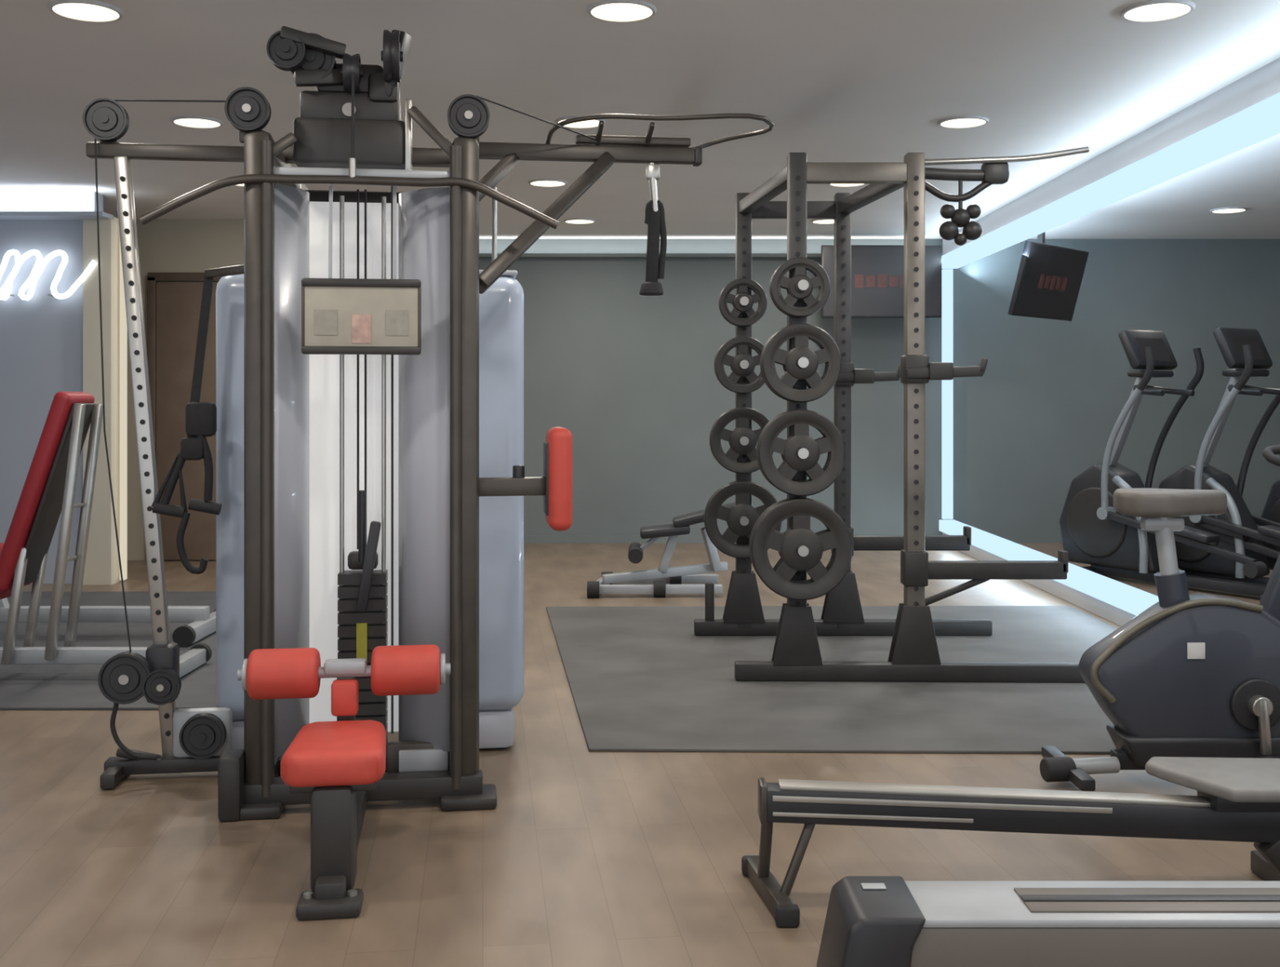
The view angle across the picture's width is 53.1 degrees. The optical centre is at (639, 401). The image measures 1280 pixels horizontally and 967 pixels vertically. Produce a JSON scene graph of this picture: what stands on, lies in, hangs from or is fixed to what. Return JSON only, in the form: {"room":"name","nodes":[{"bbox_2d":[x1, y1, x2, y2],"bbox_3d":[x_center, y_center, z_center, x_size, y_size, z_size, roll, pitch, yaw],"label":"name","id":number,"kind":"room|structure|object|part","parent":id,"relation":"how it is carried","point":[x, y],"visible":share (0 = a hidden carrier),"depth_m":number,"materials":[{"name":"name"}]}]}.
{"room":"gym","nodes":[
{"label":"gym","id":0,"kind":"room"},
{"bbox_2d":[0,191,102,583],"bbox_3d":[-4.950,-0.100,9.225,2.100,2.800,0.150,0,0,0],"label":"wall","id":1,"kind":"structure","parent":0,"point":[42,335],"depth_m":9.15,"materials":[{"name":"grey paint"}]},
{"bbox_2d":[0,249,97,300],"bbox_3d":[-4.656,-0.772,9.111,1.599,0.621,0.079,0,0,0],"label":"sign","id":2,"kind":"object","parent":1,"relation":"attached to","point":[40,264],"visible":1,"depth_m":9.07,"materials":[{"name":"white glass"}]},
{"bbox_2d":[0,211,114,219],"bbox_3d":[-4.880,-1.315,9.050,2.240,0.030,0.200,0,0,0],"label":"trim","id":3,"kind":"structure","parent":1,"relation":"attached to","point":[3,215],"depth_m":8.96,"materials":[{"name":"grey paint"}]},
{"bbox_2d":[83,216,124,584],"bbox_3d":[-3.860,-0.010,9.230,0.200,2.620,0.260,0,0,0],"label":"trim","id":4,"kind":"structure","parent":1,"relation":"attached to","point":[102,566],"depth_m":9.10,"materials":[{"name":"beige paint"}]},
{"bbox_2d":[127,218,244,559],"bbox_3d":[-4.050,-0.100,10.560,3.900,2.800,0.120,0,0,0],"label":"wall","id":5,"kind":"structure","parent":0,"point":[164,245],"depth_m":10.50,"materials":[{"name":"beige paint"}]},
{"bbox_2d":[146,276,157,457],"bbox_3d":[-3.990,0.140,10.475,0.070,2.320,0.060,0,0,0],"label":"door frame","id":6,"kind":"structure","parent":5,"relation":"attached to","point":[151,284],"depth_m":10.45,"materials":[{"name":"brown wood"}]},
{"bbox_2d":[147,272,222,281],"bbox_3d":[-3.520,-1.020,10.475,1.000,0.070,0.060,0,0,0],"label":"door frame","id":7,"kind":"structure","parent":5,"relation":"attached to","point":[159,277],"depth_m":10.45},
{"bbox_2d":[155,282,217,559],"bbox_3d":[-3.520,0.160,10.470,0.860,2.260,0.045,0,0,0],"label":"leaf","id":8,"kind":"object","parent":5,"relation":"attached to","point":[178,304],"visible":0.29,"depth_m":10.45,"materials":[{"name":"brown wood"}]},
{"bbox_2d":[0,542,1272,966],"bbox_3d":[1.000,1.350,5.000,14.200,0.100,14.000,0,0,0],"label":"floor","id":9,"kind":"structure","parent":0,"point":[584,857],"depth_m":3.76,"materials":[{"name":"brown wood"}]},
{"bbox_2d":[0,591,217,709],"bbox_3d":[-3.690,1.294,7.050,3.819,0.012,3.300,0,0,0],"label":"rubber floor mat","id":10,"kind":"object","parent":9,"relation":"on","point":[22,686],"visible":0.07,"depth_m":6.15,"materials":[{"name":"grey rubber"}]},
{"bbox_2d":[0,391,212,677],"bbox_3d":[-2.848,0.620,6.000,1.475,1.336,0.620,0,0,0],"label":"weight bench","id":11,"kind":"object","parent":10,"relation":"on","point":[49,488],"visible":0.85,"depth_m":5.91,"materials":[{"name":"red leather"}]},
{"bbox_3d":[-3.130,0.858,6.000,0.344,0.128,0.290,0,0,0],"label":"seat","id":12,"kind":"part","parent":11,"relation":"part of","materials":[{"name":"red leather"}]},
{"bbox_3d":[-2.795,0.413,6.000,0.374,0.921,0.290,0,0,0],"label":"backrest","id":13,"kind":"part","parent":11,"relation":"part of","materials":[{"name":"red leather"}]},
{"bbox_2d":[0,542,216,646],"bbox_3d":[-3.348,1.038,7.050,2.005,0.500,0.660,0,0,0],"label":"weight bench","id":14,"kind":"object","parent":10,"relation":"on","point":[203,623],"visible":0.61,"depth_m":7.01,"materials":[{"name":"silver metal"}]},
{"bbox_3d":[-3.550,1.018,7.050,0.152,0.314,0.060,0,0,0],"label":"post","id":15,"kind":"part","parent":14,"relation":"part of","materials":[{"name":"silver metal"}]},
{"bbox_2d":[120,244,127,579],"bbox_3d":[-3.725,-0.010,9.230,0.030,2.580,0.060,0,0,0],"label":"trim","id":16,"kind":"structure","parent":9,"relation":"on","point":[123,326],"depth_m":9.20,"materials":[{"name":"beige paint"}]},
{"bbox_2d":[82,26,773,919],"bbox_3d":[-0.943,0.043,4.620,2.204,2.514,2.007,0,0,42],"label":"cable machine","id":17,"kind":"object","parent":9,"relation":"on","point":[366,419],"visible":1,"depth_m":4.20,"materials":[{"name":"brown metal"}]},
{"bbox_3d":[-1.729,1.220,4.416,0.145,0.065,0.030,0,0,-16],"label":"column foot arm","id":18,"kind":"part","parent":17,"relation":"part of"},
{"bbox_3d":[-1.393,-0.450,4.393,0.217,0.048,0.030,0,0,14],"label":"strap arm","id":19,"kind":"part","parent":17,"relation":"part of","materials":[{"name":"brown metal"}]},
{"bbox_3d":[-1.212,0.205,4.075,0.088,2.130,0.100,0,0,-8],"label":"post","id":20,"kind":"part","parent":17,"relation":"part of","materials":[{"name":"brown metal"}]},
{"bbox_3d":[-1.316,1.230,4.817,0.060,0.070,1.500,0,0,-8],"label":"rail","id":21,"kind":"part","parent":17,"relation":"part of","materials":[{"name":"black metal"}]},
{"bbox_3d":[-1.316,-0.830,4.817,0.060,0.060,1.500,0,0,-8],"label":"rail","id":22,"kind":"part","parent":17,"relation":"part of","materials":[{"name":"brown metal"}]},
{"bbox_2d":[280,719,386,786],"bbox_3d":[-0.820,0.950,3.476,0.267,0.090,0.375,0,0,-8],"label":"seat cushion","id":23,"kind":"object","parent":17,"relation":"on","point":[345,753],"depth_m":3.32,"materials":[{"name":"red leather"}]},
{"bbox_3d":[-1.014,0.240,4.355,0.016,1.880,0.016,0,0,-8],"label":"guide rod","id":24,"kind":"part","parent":17,"relation":"part of","materials":[{"name":"silver metal"}]},
{"bbox_3d":[-0.854,1.005,3.721,0.050,0.470,0.050,0,0,-8],"label":"thigh post","id":25,"kind":"part","parent":17,"relation":"part of","materials":[{"name":"red leather"}]},
{"bbox_3d":[-0.953,-1.060,4.212,0.220,0.100,0.050,0,0,-8],"label":"tower plate","id":26,"kind":"part","parent":17,"relation":"part of","materials":[{"name":"black metal"}]},
{"bbox_3d":[-0.990,0.230,4.470,0.400,1.850,0.020,0,0,-8],"label":"shroud panel","id":27,"kind":"part","parent":17,"relation":"part of","materials":[{"name":"white plastic"}]},
{"bbox_3d":[-0.940,0.420,4.335,0.026,0.240,0.026,0,0,-8],"label":"selector rod","id":28,"kind":"part","parent":17,"relation":"part of","materials":[{"name":"plastic"}]},
{"bbox_3d":[-0.907,0.550,4.279,0.082,0.303,0.030,0,0,-8],"label":"selector lever","id":29,"kind":"part","parent":17,"relation":"part of","materials":[{"name":"plastic"}]},
{"bbox_3d":[-0.875,0.240,4.375,0.016,1.880,0.016,0,0,-8],"label":"guide rod","id":30,"kind":"part","parent":17,"relation":"part of","materials":[{"name":"silver metal"}]},
{"bbox_3d":[-0.707,1.170,4.181,0.160,0.070,0.020,0,0,-8],"label":"riser plate","id":31,"kind":"part","parent":17,"relation":"part of","materials":[{"name":"silver metal"}]},
{"bbox_3d":[-0.568,0.205,4.165,0.088,2.130,0.100,0,0,-8],"label":"post","id":32,"kind":"part","parent":17,"relation":"part of","materials":[{"name":"brown metal"}]},
{"bbox_3d":[-0.564,-0.655,4.963,0.020,0.350,0.020,0,0,-8],"label":"guide rod","id":33,"kind":"part","parent":17,"relation":"part of","materials":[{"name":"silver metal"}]},
{"bbox_3d":[-0.427,0.280,4.236,0.251,0.060,0.055,0,0,-13],"label":"pad arm","id":34,"kind":"part","parent":17,"relation":"part of","materials":[{"name":"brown metal"}]},
{"bbox_3d":[-0.402,0.235,4.239,0.040,0.050,0.040,0,0,-8],"label":"pad knob","id":35,"kind":"part","parent":17,"relation":"part of","materials":[{"name":"plastic"}]},
{"bbox_3d":[-0.025,-0.945,4.646,0.420,0.030,0.050,0,0,-8],"label":"pull plate","id":36,"kind":"part","parent":17,"relation":"part of","materials":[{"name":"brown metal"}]},
{"bbox_3d":[0.049,-0.775,4.676,0.043,0.192,0.028,0,0,-8],"label":"swivel chain","id":37,"kind":"part","parent":17,"relation":"part of","materials":[{"name":"silver metal"}]},
{"bbox_2d":[586,501,735,597],"bbox_3d":[0.182,0.993,8.762,1.065,0.615,0.634,0,0,0],"label":"bench","id":38,"kind":"object","parent":9,"relation":"on","point":[662,580],"visible":0.94,"depth_m":8.67,"materials":[{"name":"silver metal"}]},
{"bbox_3d":[0.060,0.965,8.750,0.191,0.148,0.030,0,0,0],"label":"roller arm","id":39,"kind":"part","parent":38,"relation":"part of","materials":[{"name":"silver metal"}]},
{"bbox_3d":[0.200,1.010,8.750,0.152,0.314,0.060,0,0,0],"label":"post","id":40,"kind":"part","parent":38,"relation":"part of","materials":[{"name":"silver metal"}]},
{"bbox_3d":[0.490,1.010,8.785,0.139,0.312,0.060,0,0,-21],"label":"post","id":41,"kind":"part","parent":38,"relation":"part of","materials":[{"name":"silver metal"}]},
{"bbox_2d":[546,604,1117,753],"bbox_3d":[1.065,1.294,6.400,3.310,0.012,3.400,0,0,0],"label":"rubber floor mat","id":42,"kind":"object","parent":9,"relation":"on","point":[640,677],"visible":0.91,"depth_m":5.62,"materials":[{"name":"grey rubber"}]},
{"bbox_2d":[693,146,1088,682],"bbox_3d":[1.210,0.050,6.416,1.814,2.467,1.432,0,0,0],"label":"power rack","id":43,"kind":"object","parent":42,"relation":"on","point":[913,654],"visible":0.85,"depth_m":5.91,"materials":[{"name":"grey metal"}]},
{"bbox_2d":[703,480,764,545],"bbox_3d":[0.560,0.640,7.000,0.420,0.420,0.035,0,0,0],"label":"weight plate","id":44,"kind":"object","parent":43,"relation":"on","point":[738,480],"visible":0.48,"depth_m":6.99,"materials":[{"name":"metal"}]},
{"bbox_2d":[709,407,761,462],"bbox_3d":[0.560,0.210,7.000,0.360,0.360,0.035,0,0,0],"label":"weight plate","id":45,"kind":"object","parent":43,"relation":"on","point":[736,407],"visible":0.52,"depth_m":6.99,"materials":[{"name":"metal"}]},
{"bbox_2d":[714,346,760,393],"bbox_3d":[0.560,-0.200,7.000,0.310,0.310,0.035,0,0,0],"label":"weight plate","id":46,"kind":"object","parent":43,"relation":"on","point":[737,346],"visible":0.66,"depth_m":6.99,"materials":[{"name":"metal"}]},
{"bbox_2d":[718,286,759,326],"bbox_3d":[0.560,-0.540,7.000,0.260,0.260,0.035,0,0,0],"label":"weight plate","id":47,"kind":"object","parent":43,"relation":"on","point":[738,286],"visible":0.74,"depth_m":6.99,"materials":[{"name":"metal"}]},
{"bbox_2d":[714,336,764,393],"bbox_3d":[0.560,-0.200,6.955,0.310,0.310,0.035,0,0,0],"label":"weight plate","id":48,"kind":"object","parent":43,"relation":"on","point":[722,357],"visible":0.79,"depth_m":6.94,"materials":[{"name":"metal"}]},
{"bbox_2d":[710,407,773,473],"bbox_3d":[0.560,0.210,6.955,0.360,0.360,0.035,0,0,0],"label":"weight plate","id":49,"kind":"object","parent":43,"relation":"on","point":[727,460],"visible":0.83,"depth_m":6.94,"materials":[{"name":"metal"}]},
{"bbox_2d":[704,480,782,558],"bbox_3d":[0.560,0.640,6.955,0.420,0.420,0.035,0,0,0],"label":"weight plate","id":50,"kind":"object","parent":43,"relation":"on","point":[714,509],"visible":0.73,"depth_m":6.94,"materials":[{"name":"metal"}]},
{"bbox_2d":[719,278,767,326],"bbox_3d":[0.560,-0.540,6.955,0.260,0.260,0.035,0,0,0],"label":"weight plate","id":51,"kind":"object","parent":43,"relation":"on","point":[725,297],"visible":0.95,"depth_m":6.94,"materials":[{"name":"metal"}]},
{"bbox_2d":[749,497,834,582],"bbox_3d":[0.728,0.665,5.860,0.456,0.456,0.035,0,0,0],"label":"weight plate","id":52,"kind":"object","parent":43,"relation":"on","point":[832,555],"visible":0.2,"depth_m":5.85,"materials":[{"name":"metal"}]},
{"bbox_2d":[755,408,829,485],"bbox_3d":[0.728,0.230,5.860,0.390,0.390,0.035,0,0,0],"label":"weight plate","id":53,"kind":"object","parent":43,"relation":"on","point":[797,409],"visible":0.16,"depth_m":5.85,"materials":[{"name":"metal"}]},
{"bbox_2d":[750,497,835,582],"bbox_3d":[0.728,0.665,5.815,0.456,0.456,0.035,0,0,0],"label":"weight plate","id":54,"kind":"object","parent":43,"relation":"on","point":[787,531],"visible":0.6,"depth_m":5.80,"materials":[{"name":"metal"}]},
{"bbox_2d":[760,333,826,402],"bbox_3d":[0.728,-0.175,5.860,0.356,0.356,0.035,0,0,0],"label":"weight plate","id":55,"kind":"object","parent":43,"relation":"on","point":[818,344],"visible":0.1,"depth_m":5.85,"materials":[{"name":"metal"}]},
{"bbox_2d":[756,408,830,483],"bbox_3d":[0.728,0.230,5.815,0.390,0.390,0.035,0,0,0],"label":"weight plate","id":56,"kind":"object","parent":43,"relation":"on","point":[827,464],"visible":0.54,"depth_m":5.80,"materials":[{"name":"metal"}]},
{"bbox_2d":[760,329,827,402],"bbox_3d":[0.728,-0.175,5.815,0.356,0.356,0.035,0,0,0],"label":"weight plate","id":57,"kind":"object","parent":43,"relation":"on","point":[820,345],"visible":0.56,"depth_m":5.80,"materials":[{"name":"metal"}]},
{"bbox_2d":[768,267,820,317],"bbox_3d":[0.728,-0.520,5.860,0.270,0.270,0.035,0,0,0],"label":"weight plate","id":58,"kind":"object","parent":43,"relation":"on","point":[811,271],"visible":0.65,"depth_m":5.85,"materials":[{"name":"metal"}]},
{"bbox_2d":[770,257,830,316],"bbox_3d":[0.728,-0.520,5.815,0.270,0.270,0.035,0,0,0],"label":"weight plate","id":59,"kind":"object","parent":43,"relation":"on","point":[800,264],"visible":0.95,"depth_m":5.80,"materials":[{"name":"metal"}]},
{"bbox_2d":[751,498,852,599],"bbox_3d":[0.728,0.665,5.770,0.456,0.456,0.035,0,0,0],"label":"weight plate","id":60,"kind":"object","parent":43,"relation":"on","point":[838,537],"visible":0.96,"depth_m":5.75,"materials":[{"name":"metal"}]},
{"bbox_2d":[761,323,841,402],"bbox_3d":[0.728,-0.175,5.770,0.356,0.356,0.035,0,0,0],"label":"weight plate","id":61,"kind":"object","parent":43,"relation":"on","point":[830,353],"visible":0.98,"depth_m":5.75,"materials":[{"name":"metal"}]},
{"bbox_2d":[758,408,844,496],"bbox_3d":[0.728,0.230,5.770,0.390,0.390,0.035,0,0,0],"label":"weight plate","id":62,"kind":"object","parent":43,"relation":"on","point":[769,442],"visible":0.98,"depth_m":5.75,"materials":[{"name":"metal"}]},
{"bbox_3d":[1.485,0.780,7.080,0.670,0.080,0.070,0,0,0],"label":"safety arm","id":63,"kind":"part","parent":43,"relation":"part of"},
{"bbox_3d":[1.470,-0.989,5.990,0.354,0.111,0.034,0,0,0],"label":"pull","id":64,"kind":"part","parent":43,"relation":"part of","materials":[{"name":"grey metal"}]},
{"bbox_3d":[1.638,0.780,5.940,0.670,0.080,0.070,0,0,0],"label":"safety arm","id":65,"kind":"part","parent":43,"relation":"part of"},
{"bbox_3d":[1.691,-1.140,5.940,0.782,0.086,0.028,0,0,0],"label":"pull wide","id":66,"kind":"part","parent":43,"relation":"part of","materials":[{"name":"silver metal"}]},
{"bbox_2d":[741,755,1279,926],"bbox_3d":[1.395,0.760,3.275,2.230,1.080,0.550,0,0,0],"label":"rowing machine","id":67,"kind":"object","parent":9,"relation":"on","point":[1237,798],"visible":1,"depth_m":3.27,"materials":[{"name":"metal"}]},
{"bbox_3d":[0.330,1.160,3.360,0.033,0.203,0.070,0,0,-14],"label":"leg","id":68,"kind":"part","parent":67,"relation":"part of","materials":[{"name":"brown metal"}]},
{"bbox_3d":[1.260,1.066,3.290,1.883,0.142,0.075,0,0,2],"label":"rail","id":69,"kind":"part","parent":67,"relation":"part of","materials":[{"name":"plastic"}]},
{"bbox_3d":[1.591,0.972,3.300,0.498,0.033,0.319,0,0,0],"label":"seat","id":70,"kind":"part","parent":67,"relation":"part of","materials":[{"name":"plastic"}]},
{"bbox_3d":[1.720,1.270,3.275,0.060,0.060,0.550,0,0,0],"label":"leg","id":71,"kind":"part","parent":67,"relation":"part of","materials":[{"name":"black metal"}]},
{"bbox_2d":[816,875,1279,966],"bbox_3d":[1.718,0.970,2.690,2.663,0.660,0.500,0,0,0],"label":"treadmill","id":72,"kind":"object","parent":9,"relation":"on","point":[871,920],"visible":1,"depth_m":2.59,"materials":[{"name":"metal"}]},
{"bbox_2d":[1040,444,1279,791],"bbox_3d":[1.918,0.638,4.400,1.115,1.291,0.514,0,0,0],"label":"exercise bike","id":73,"kind":"object","parent":9,"relation":"on","point":[1190,674],"visible":0.97,"depth_m":4.32,"materials":[{"name":"plastic"}]},
{"bbox_3d":[1.465,1.253,4.390,0.050,0.040,0.420,0,0,0],"label":"foot plate","id":74,"kind":"part","parent":73,"relation":"part of","materials":[{"name":"plastic"}]},
{"bbox_3d":[1.810,0.508,4.400,0.090,0.247,0.060,0,0,0],"label":"seat post","id":75,"kind":"part","parent":73,"relation":"part of","materials":[{"name":"silver metal"}]},
{"bbox_3d":[1.808,0.838,4.315,0.578,0.353,0.024,0,0,0],"label":"shell trim","id":76,"kind":"part","parent":73,"relation":"part of","materials":[{"name":"grey plastic"}]},
{"bbox_3d":[2.083,1.083,4.270,0.048,0.191,0.022,0,0,0],"label":"crank arm","id":77,"kind":"part","parent":73,"relation":"part of","materials":[{"name":"silver metal"}]},
{"bbox_2d":[1059,329,1279,602],"bbox_3d":[3.738,0.392,8.973,0.614,1.806,1.795,0,0,-32],"label":"elliptical trainer","id":78,"kind":"object","parent":9,"relation":"on","point":[1114,543],"visible":0.86,"depth_m":9.14,"materials":[{"name":"plastic"}]},
{"bbox_3d":[3.389,0.335,9.023,0.088,0.938,0.407,0,0,-23],"label":"swing arm","id":79,"kind":"part","parent":78,"relation":"part of"},
{"bbox_3d":[3.552,-0.080,9.005,0.107,0.082,0.340,0,0,-10],"label":"fixed handle","id":80,"kind":"part","parent":78,"relation":"part of","materials":[{"name":"plastic"}]},
{"bbox_2d":[1127,369,1173,377],"bbox_3d":[3.641,-0.200,9.128,0.300,0.050,0.180,0,0,-32],"label":"tray","id":81,"kind":"object","parent":78,"relation":"on","point":[1131,373],"depth_m":9.06,"materials":[{"name":"plastic"}]},
{"bbox_3d":[3.846,0.335,9.309,0.088,0.938,0.407,0,0,-41],"label":"swing arm","id":82,"kind":"part","parent":78,"relation":"part of","materials":[{"name":"plastic"}]},
{"bbox_3d":[3.791,-0.080,9.154,0.340,0.082,0.107,0,0,36],"label":"fixed handle","id":83,"kind":"part","parent":78,"relation":"part of","materials":[{"name":"plastic"}]},
{"bbox_3d":[3.649,0.920,8.720,0.045,0.286,1.147,0,0,-33],"label":"pedal arm","id":84,"kind":"part","parent":78,"relation":"part of","materials":[{"name":"plastic"}]},
{"bbox_3d":[4.005,0.920,8.942,0.045,0.286,1.147,0,0,-31],"label":"pedal arm","id":85,"kind":"part","parent":78,"relation":"part of","materials":[{"name":"plastic"}]},
{"bbox_2d":[1158,327,1279,584],"bbox_3d":[4.298,0.392,8.723,0.614,1.806,1.795,0,0,-32],"label":"elliptical trainer","id":86,"kind":"object","parent":9,"relation":"on","point":[1240,348],"visible":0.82,"depth_m":8.89,"materials":[{"name":"plastic"}]},
{"bbox_3d":[3.949,0.335,8.773,0.088,0.938,0.407,0,0,-23],"label":"swing arm","id":87,"kind":"part","parent":86,"relation":"part of"},
{"bbox_3d":[4.209,0.920,8.470,0.045,0.286,1.147,0,0,-33],"label":"pedal arm","id":88,"kind":"part","parent":86,"relation":"part of","materials":[{"name":"plastic"}]},
{"bbox_3d":[4.112,-0.080,8.755,0.107,0.082,0.340,0,0,-10],"label":"fixed handle","id":89,"kind":"part","parent":86,"relation":"part of","materials":[{"name":"plastic"}]},
{"bbox_2d":[1222,368,1269,376],"bbox_3d":[4.201,-0.200,8.878,0.300,0.050,0.180,0,0,-32],"label":"tray","id":90,"kind":"object","parent":86,"relation":"on","point":[1226,372],"depth_m":8.81,"materials":[{"name":"plastic"}]},
{"bbox_3d":[4.406,0.335,9.059,0.088,0.938,0.407,0,0,-41],"label":"swing arm","id":91,"kind":"part","parent":86,"relation":"part of","materials":[{"name":"plastic"}]},
{"bbox_3d":[4.351,-0.080,8.904,0.340,0.082,0.107,0,0,36],"label":"fixed handle","id":92,"kind":"part","parent":86,"relation":"part of","materials":[{"name":"plastic"}]},
{"bbox_3d":[4.565,0.920,8.692,0.045,0.286,1.147,0,0,-31],"label":"pedal arm","id":93,"kind":"part","parent":86,"relation":"part of","materials":[{"name":"plastic"}]},
{"bbox_2d":[1257,479,1279,569],"bbox_3d":[5.018,0.392,8.523,0.614,1.806,1.795,0,0,-32],"label":"elliptical trainer","id":94,"kind":"object","parent":9,"relation":"on","point":[1271,511],"visible":0.34,"depth_m":9.10,"materials":[{"name":"plastic"}]},
{"bbox_2d":[0,0,1279,239],"bbox_3d":[1.000,-1.550,5.000,14.200,0.100,14.000,0,0,0],"label":"ceiling","id":95,"kind":"structure","parent":0,"point":[837,81],"depth_m":6.13,"materials":[{"name":"paint"}]},
{"bbox_2d":[48,0,124,22],"bbox_3d":[-2.120,-1.494,4.900,0.268,0.012,0.268,0,0,0],"label":"recessed light","id":96,"kind":"object","parent":95,"relation":"in","point":[85,11],"depth_m":4.89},
{"bbox_2d":[170,115,223,128],"bbox_3d":[-2.370,-1.494,6.850,0.268,0.012,0.268,0,0,0],"label":"recessed light","id":97,"kind":"object","parent":95,"relation":"in","point":[192,122],"depth_m":6.83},
{"bbox_2d":[528,178,567,186],"bbox_3d":[-0.630,-1.494,8.750,0.268,0.012,0.268,0,0,0],"label":"recessed light","id":98,"kind":"object","parent":95,"relation":"in","point":[539,182],"depth_m":8.72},
{"bbox_2d":[563,217,595,224],"bbox_3d":[-0.500,-1.494,10.600,0.268,0.012,0.268,0,0,0],"label":"recessed light","id":99,"kind":"object","parent":95,"relation":"in","point":[575,220],"depth_m":10.56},
{"bbox_2d":[555,115,604,128],"bbox_3d":[-0.320,-1.494,6.850,0.268,0.012,0.268,0,0,0],"label":"recessed light","id":100,"kind":"object","parent":95,"relation":"in","point":[593,123],"depth_m":6.87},
{"bbox_2d":[586,0,656,22],"bbox_3d":[-0.070,-1.494,4.900,0.268,0.012,0.268,0,0,0],"label":"recessed light","id":101,"kind":"object","parent":95,"relation":"in","point":[608,11],"depth_m":4.89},
{"bbox_2d":[810,218,834,224],"bbox_3d":[1.550,-1.494,10.600,0.268,0.012,0.268,0,0,0],"label":"recessed light","id":102,"kind":"object","parent":95,"relation":"in","point":[824,221],"depth_m":10.61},
{"bbox_2d":[828,183,866,186],"bbox_3d":[1.420,-1.494,8.750,0.268,0.012,0.268,0,0,0],"label":"recessed light","id":103,"kind":"object","parent":95,"relation":"in","point":[832,184],"depth_m":8.81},
{"bbox_2d":[937,115,989,128],"bbox_3d":[1.730,-1.494,6.850,0.268,0.012,0.268,0,0,0],"label":"recessed light","id":104,"kind":"object","parent":95,"relation":"in","point":[960,122],"depth_m":6.83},
{"bbox_2d":[1008,231,1088,320],"bbox_3d":[3.358,-1.086,10.502,0.204,0.800,1.050,0,0,44],"label":"television","id":105,"kind":"object","parent":95,"relation":"hanging from","point":[1049,278],"visible":0.88,"depth_m":10.43,"materials":[{"name":"plastic"}]},
{"bbox_2d":[1120,0,1195,22],"bbox_3d":[1.980,-1.494,4.900,0.268,0.012,0.268,0,0,0],"label":"recessed light","id":106,"kind":"object","parent":95,"relation":"in","point":[1153,11],"depth_m":4.89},
{"bbox_2d":[1209,207,1247,213],"bbox_3d":[4.600,-1.494,10.000,0.268,0.012,0.268,0,0,0],"label":"recessed light","id":107,"kind":"object","parent":95,"relation":"in","point":[1224,210],"depth_m":9.98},
{"bbox_2d":[479,239,1279,542],"bbox_3d":[3.000,-0.100,11.875,10.200,2.800,0.150,0,0,0],"label":"wall","id":108,"kind":"structure","parent":0,"point":[638,393],"depth_m":11.80,"materials":[{"name":"grey paint"}]},
{"bbox_2d":[524,534,735,542],"bbox_3d":[0.250,1.265,11.787,4.700,0.070,0.025,0,0,0],"label":"baseboard","id":109,"kind":"structure","parent":108,"relation":"attached to","point":[527,538],"depth_m":11.78,"materials":[{"name":"grey paint"}]},
{"bbox_2d":[479,253,821,258],"bbox_3d":[0.300,-1.335,11.730,4.800,0.030,0.140,0,0,0],"label":"trim","id":110,"kind":"structure","parent":108,"relation":"attached to","point":[482,255],"depth_m":11.66,"materials":[{"name":"grey paint"}]},
{"bbox_2d":[821,244,942,317],"bbox_3d":[2.130,-1.060,11.535,1.060,0.640,0.530,0,0,0],"label":"television","id":111,"kind":"object","parent":108,"relation":"attached to","point":[877,270],"visible":0.77,"depth_m":11.28,"materials":[{"name":"plastic"}]},
{"bbox_2d":[942,532,1136,626],"bbox_3d":[2.850,1.250,8.500,0.120,0.100,6.600,0,0,0],"label":"wall","id":112,"kind":"structure","parent":0,"point":[1116,615],"depth_m":8.21,"materials":[{"name":"paint"}]},
{"bbox_2d":[942,57,1279,254],"bbox_3d":[2.850,-1.420,6.400,0.120,0.160,10.800,0,0,0],"label":"wall","id":113,"kind":"structure","parent":0,"point":[1264,82],"depth_m":7.02,"materials":[{"name":"paint"}]},
{"bbox_2d":[938,92,1279,615],"bbox_3d":[2.820,-0.072,6.415,0.160,2.505,10.630,0,0,0],"label":"light strip","id":114,"kind":"object","parent":113,"relation":"attached to","point":[1258,122],"visible":0.84,"depth_m":7.82,"materials":[{"name":"white plastic"}]}
]}

